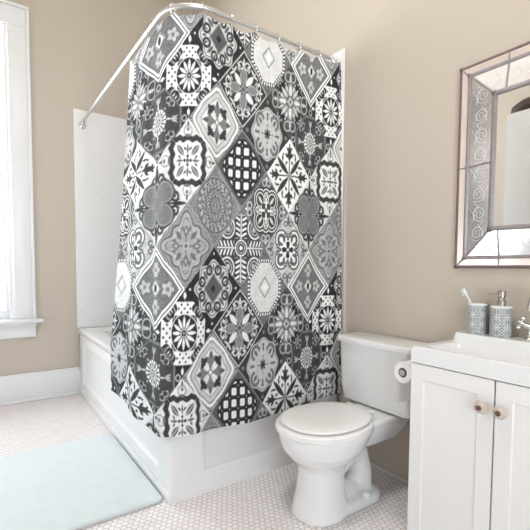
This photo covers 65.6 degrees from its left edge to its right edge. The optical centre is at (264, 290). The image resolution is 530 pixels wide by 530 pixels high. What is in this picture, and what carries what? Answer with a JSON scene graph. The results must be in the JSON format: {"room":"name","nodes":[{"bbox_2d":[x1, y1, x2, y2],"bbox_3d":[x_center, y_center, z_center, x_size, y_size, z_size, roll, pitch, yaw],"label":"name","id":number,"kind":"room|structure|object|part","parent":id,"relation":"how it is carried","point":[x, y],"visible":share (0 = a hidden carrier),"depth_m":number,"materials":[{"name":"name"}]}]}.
{"room":"bathroom","nodes":[
{"label":"bathroom","id":0,"kind":"room"},
{"bbox_2d":[0,0,192,375],"bbox_3d":[-1.916,-1.121,3.347,2.837,4.050,0.120,-2,4,-35],"label":"wall","id":1,"kind":"structure","parent":0,"point":[77,47],"depth_m":3.44,"materials":[{"name":"beige paint"}]},
{"bbox_2d":[0,0,43,338],"bbox_3d":[-2.409,-0.906,2.969,1.375,2.597,0.194,-2,4,-35],"label":"window","id":2,"kind":"structure","parent":1,"relation":"in","point":[15,103],"depth_m":3.25,"materials":[{"name":"white paint"}]},
{"bbox_3d":[-2.446,-1.460,2.997,0.950,1.147,0.035,-2,4,-35],"label":"sash","id":3,"kind":"part","parent":2,"relation":"part of","materials":[{"name":"white paint"}]},
{"bbox_3d":[-2.430,-0.340,3.025,0.950,1.159,0.035,-2,4,-35],"label":"sash","id":4,"kind":"part","parent":2,"relation":"part of","materials":[{"name":"white paint"}]},
{"bbox_2d":[0,367,80,405],"bbox_3d":[-2.326,0.802,3.080,1.758,0.234,0.034,-2,4,-35],"label":"baseboard","id":5,"kind":"structure","parent":1,"relation":"attached to","point":[34,386],"depth_m":3.40,"materials":[{"name":"white paint"}]},
{"bbox_2d":[73,108,126,327],"bbox_3d":[-1.167,-0.617,3.818,1.097,1.859,0.014,-2,4,-35],"label":"tile panel","id":6,"kind":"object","parent":1,"relation":"attached to","point":[99,148],"depth_m":3.60,"materials":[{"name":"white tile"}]},
{"bbox_2d":[0,394,407,529],"bbox_3d":[-0.428,1.078,1.310,3.037,0.100,5.331,-2,4,-35],"label":"floor","id":7,"kind":"structure","parent":0,"point":[263,501],"depth_m":1.98,"materials":[{"name":"tile"}]},
{"bbox_2d":[0,434,161,529],"bbox_3d":[-1.203,0.975,1.990,1.128,0.020,0.929,-2,4,-35],"label":"bath mat","id":8,"kind":"object","parent":7,"relation":"on","point":[79,484],"visible":1,"depth_m":2.02,"materials":[{"name":"white fabric"}]},
{"bbox_2d":[78,326,336,504],"bbox_3d":[-0.587,0.647,3.031,1.077,0.571,2.056,-2,4,-35],"label":"bathtub","id":9,"kind":"object","parent":7,"relation":"on","point":[182,468],"visible":0.3,"depth_m":2.17,"materials":[{"name":"white ceramic"}]},
{"bbox_2d":[275,332,426,526],"bbox_3d":[0.379,0.627,1.956,0.735,0.755,0.480,-2,4,-35],"label":"toilet","id":10,"kind":"object","parent":7,"relation":"on","point":[327,441],"visible":0.98,"depth_m":1.88,"materials":[{"name":"white ceramic"}]},
{"bbox_3d":[0.273,0.598,1.867,0.461,0.031,0.386,-2,4,-35],"label":"seat","id":11,"kind":"part","parent":10,"relation":"part of","materials":[{"name":"white plastic"}]},
{"bbox_3d":[0.277,0.570,1.869,0.434,0.024,0.354,-2,4,-35],"label":"lid","id":12,"kind":"part","parent":10,"relation":"part of","materials":[{"name":"white plastic"}]},
{"bbox_3d":[0.383,0.803,1.957,0.707,0.404,0.366,-2,4,-35],"label":"bowl","id":13,"kind":"part","parent":10,"relation":"part of","materials":[{"name":"white ceramic"}]},
{"bbox_3d":[0.600,0.435,2.101,0.191,0.319,0.454,-2,4,-35],"label":"tank","id":14,"kind":"part","parent":10,"relation":"part of","materials":[{"name":"white ceramic"}]},
{"bbox_3d":[0.597,0.259,2.087,0.209,0.032,0.480,-2,4,-35],"label":"tank lid","id":15,"kind":"part","parent":10,"relation":"part of","materials":[{"name":"white ceramic"}]},
{"bbox_2d":[407,362,529,529],"bbox_3d":[0.909,0.663,1.513,0.383,0.722,0.672,-2,4,-35],"label":"vanity","id":16,"kind":"object","parent":7,"relation":"on","point":[469,441],"visible":0.92,"depth_m":1.51,"materials":[{"name":"white paint"}]},
{"bbox_2d":[399,369,405,375],"bbox_3d":[0.660,0.351,1.782,0.144,0.044,0.079,-2,4,-35],"label":"paper holder","id":17,"kind":"object","parent":16,"relation":"attached to","point":[402,372],"visible":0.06,"depth_m":1.76,"materials":[{"name":"silver metal"}]},
{"bbox_2d":[394,360,410,403],"bbox_3d":[0.632,0.401,1.796,0.105,0.190,0.091,-2,4,-35],"label":"toilet paper roll","id":18,"kind":"object","parent":17,"relation":"on","point":[402,382],"visible":0.64,"depth_m":1.80,"materials":[{"name":"paper"}]},
{"bbox_2d":[411,330,529,386],"bbox_3d":[0.932,0.248,1.499,0.341,0.107,0.682,-2,4,-35],"label":"sink","id":19,"kind":"object","parent":16,"relation":"in","point":[507,360],"visible":0.97,"depth_m":1.57,"materials":[{"name":"white ceramic"}]},
{"bbox_2d":[467,303,487,333],"bbox_3d":[0.902,0.118,1.748,0.078,0.126,0.078,-2,4,-35],"label":"tumbler","id":20,"kind":"object","parent":19,"relation":"on","point":[477,313],"visible":0.99,"depth_m":1.72,"materials":[{"name":"grey ceramic"}]},
{"bbox_2d":[460,288,471,303],"bbox_3d":[0.889,0.079,1.760,0.102,0.176,0.011,3,4,41],"label":"toothbrush","id":21,"kind":"object","parent":20,"relation":"in","point":[464,290],"visible":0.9,"depth_m":1.77,"materials":[{"name":"white plastic"}]},
{"bbox_2d":[488,290,512,337],"bbox_3d":[0.954,0.092,1.660,0.080,0.189,0.080,-1,3,-17],"label":"soap dispenser","id":22,"kind":"object","parent":19,"relation":"on","point":[501,315],"visible":1,"depth_m":1.63,"materials":[{"name":"grey ceramic"}]},
{"bbox_2d":[490,307,512,337],"bbox_3d":[0.954,0.128,1.662,0.080,0.118,0.080,-2,4,-35],"label":"bottle","id":23,"kind":"object","parent":22,"relation":"attached to","point":[501,318],"depth_m":1.63,"materials":[{"name":"grey ceramic"}]},
{"bbox_2d":[516,297,529,340],"bbox_3d":[1.039,0.093,1.522,0.165,0.204,0.148,1,3,15],"label":"faucet","id":24,"kind":"object","parent":19,"relation":"on","point":[526,325],"visible":1,"depth_m":1.57,"materials":[{"name":"silver metal"}]},
{"bbox_3d":[1.008,0.145,1.581,0.076,0.092,0.054,1,3,19],"label":"handle","id":25,"kind":"part","parent":24,"relation":"part of","materials":[{"name":"silver metal"}]},
{"bbox_3d":[1.013,0.093,1.507,0.144,0.204,0.055,-2,4,-35],"label":"spout","id":26,"kind":"part","parent":24,"relation":"part of","materials":[{"name":"silver metal"}]},
{"bbox_3d":[0.755,0.405,1.432,0.043,0.047,0.049,-2,4,-35],"label":"knob","id":27,"kind":"part","parent":16,"relation":"part of","materials":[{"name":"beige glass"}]},
{"bbox_3d":[0.791,0.408,1.380,0.043,0.047,0.049,-2,4,-35],"label":"knob","id":28,"kind":"part","parent":16,"relation":"part of","materials":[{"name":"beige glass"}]},
{"bbox_3d":[0.894,0.675,1.299,0.020,0.714,0.332,-2,4,-35],"label":"door","id":29,"kind":"part","parent":16,"relation":"part of","materials":[{"name":"white paint"}]},
{"bbox_2d":[193,0,529,480],"bbox_3d":[0.789,-1.033,2.035,0.100,4.050,5.331,-2,4,-35],"label":"wall","id":30,"kind":"structure","parent":0,"point":[404,59],"depth_m":2.10,"materials":[{"name":"beige paint"}]},
{"bbox_2d":[78,3,340,128],"bbox_3d":[-0.568,-1.372,2.941,1.048,0.070,2.034,-2,4,-35],"label":"curtain rod","id":31,"kind":"object","parent":30,"relation":"attached to","point":[178,6],"visible":0.87,"depth_m":2.16,"materials":[{"name":"silver metal"}]},
{"bbox_2d":[110,12,341,437],"bbox_3d":[-0.224,-0.343,2.385,1.165,1.990,0.753,-2,4,-35],"label":"shower curtain","id":32,"kind":"object","parent":31,"relation":"hanging from","point":[227,311],"visible":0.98,"depth_m":2.08,"materials":[{"name":"fabric"}]},
{"bbox_2d":[325,48,344,231],"bbox_3d":[-0.130,-0.556,3.278,0.014,1.809,2.061,-2,4,-35],"label":"trim","id":33,"kind":"structure","parent":30,"relation":"attached to","point":[340,54],"depth_m":2.41,"materials":[{"name":"white tile"}]},
{"bbox_2d":[371,463,407,482],"bbox_3d":[0.658,0.979,2.221,0.008,0.012,0.732,-2,4,-35],"label":"baseboard","id":34,"kind":"structure","parent":30,"relation":"attached to","point":[372,464],"depth_m":2.20,"materials":[{"name":"white paint"}]},
{"bbox_2d":[454,41,529,268],"bbox_3d":[1.054,-0.523,1.548,0.047,0.884,0.710,-2,4,-35],"label":"wall mirror","id":35,"kind":"object","parent":30,"relation":"attached to","point":[492,230],"visible":1,"depth_m":1.69,"materials":[{"name":"silver glass"}]},
{"bbox_3d":[0.915,-0.535,1.750,0.003,0.779,0.116,-1,3,-25],"label":"sloped panel","id":36,"kind":"part","parent":35,"relation":"part of","materials":[{"name":"mirror"}]},
{"bbox_3d":[1.054,-0.191,1.567,0.023,0.114,0.605,-2,4,-35],"label":"sloped panel","id":37,"kind":"part","parent":35,"relation":"part of","materials":[{"name":"mirror"}]},
{"bbox_3d":[1.058,-0.855,1.531,0.023,0.114,0.605,-2,4,-35],"label":"sloped panel","id":38,"kind":"part","parent":35,"relation":"part of","materials":[{"name":"mirror"}]},
{"bbox_3d":[1.050,-0.523,1.545,0.004,0.545,0.371,-2,4,-35],"label":"glass","id":39,"kind":"part","parent":35,"relation":"part of","materials":[{"name":"clear mirror"}]}
]}

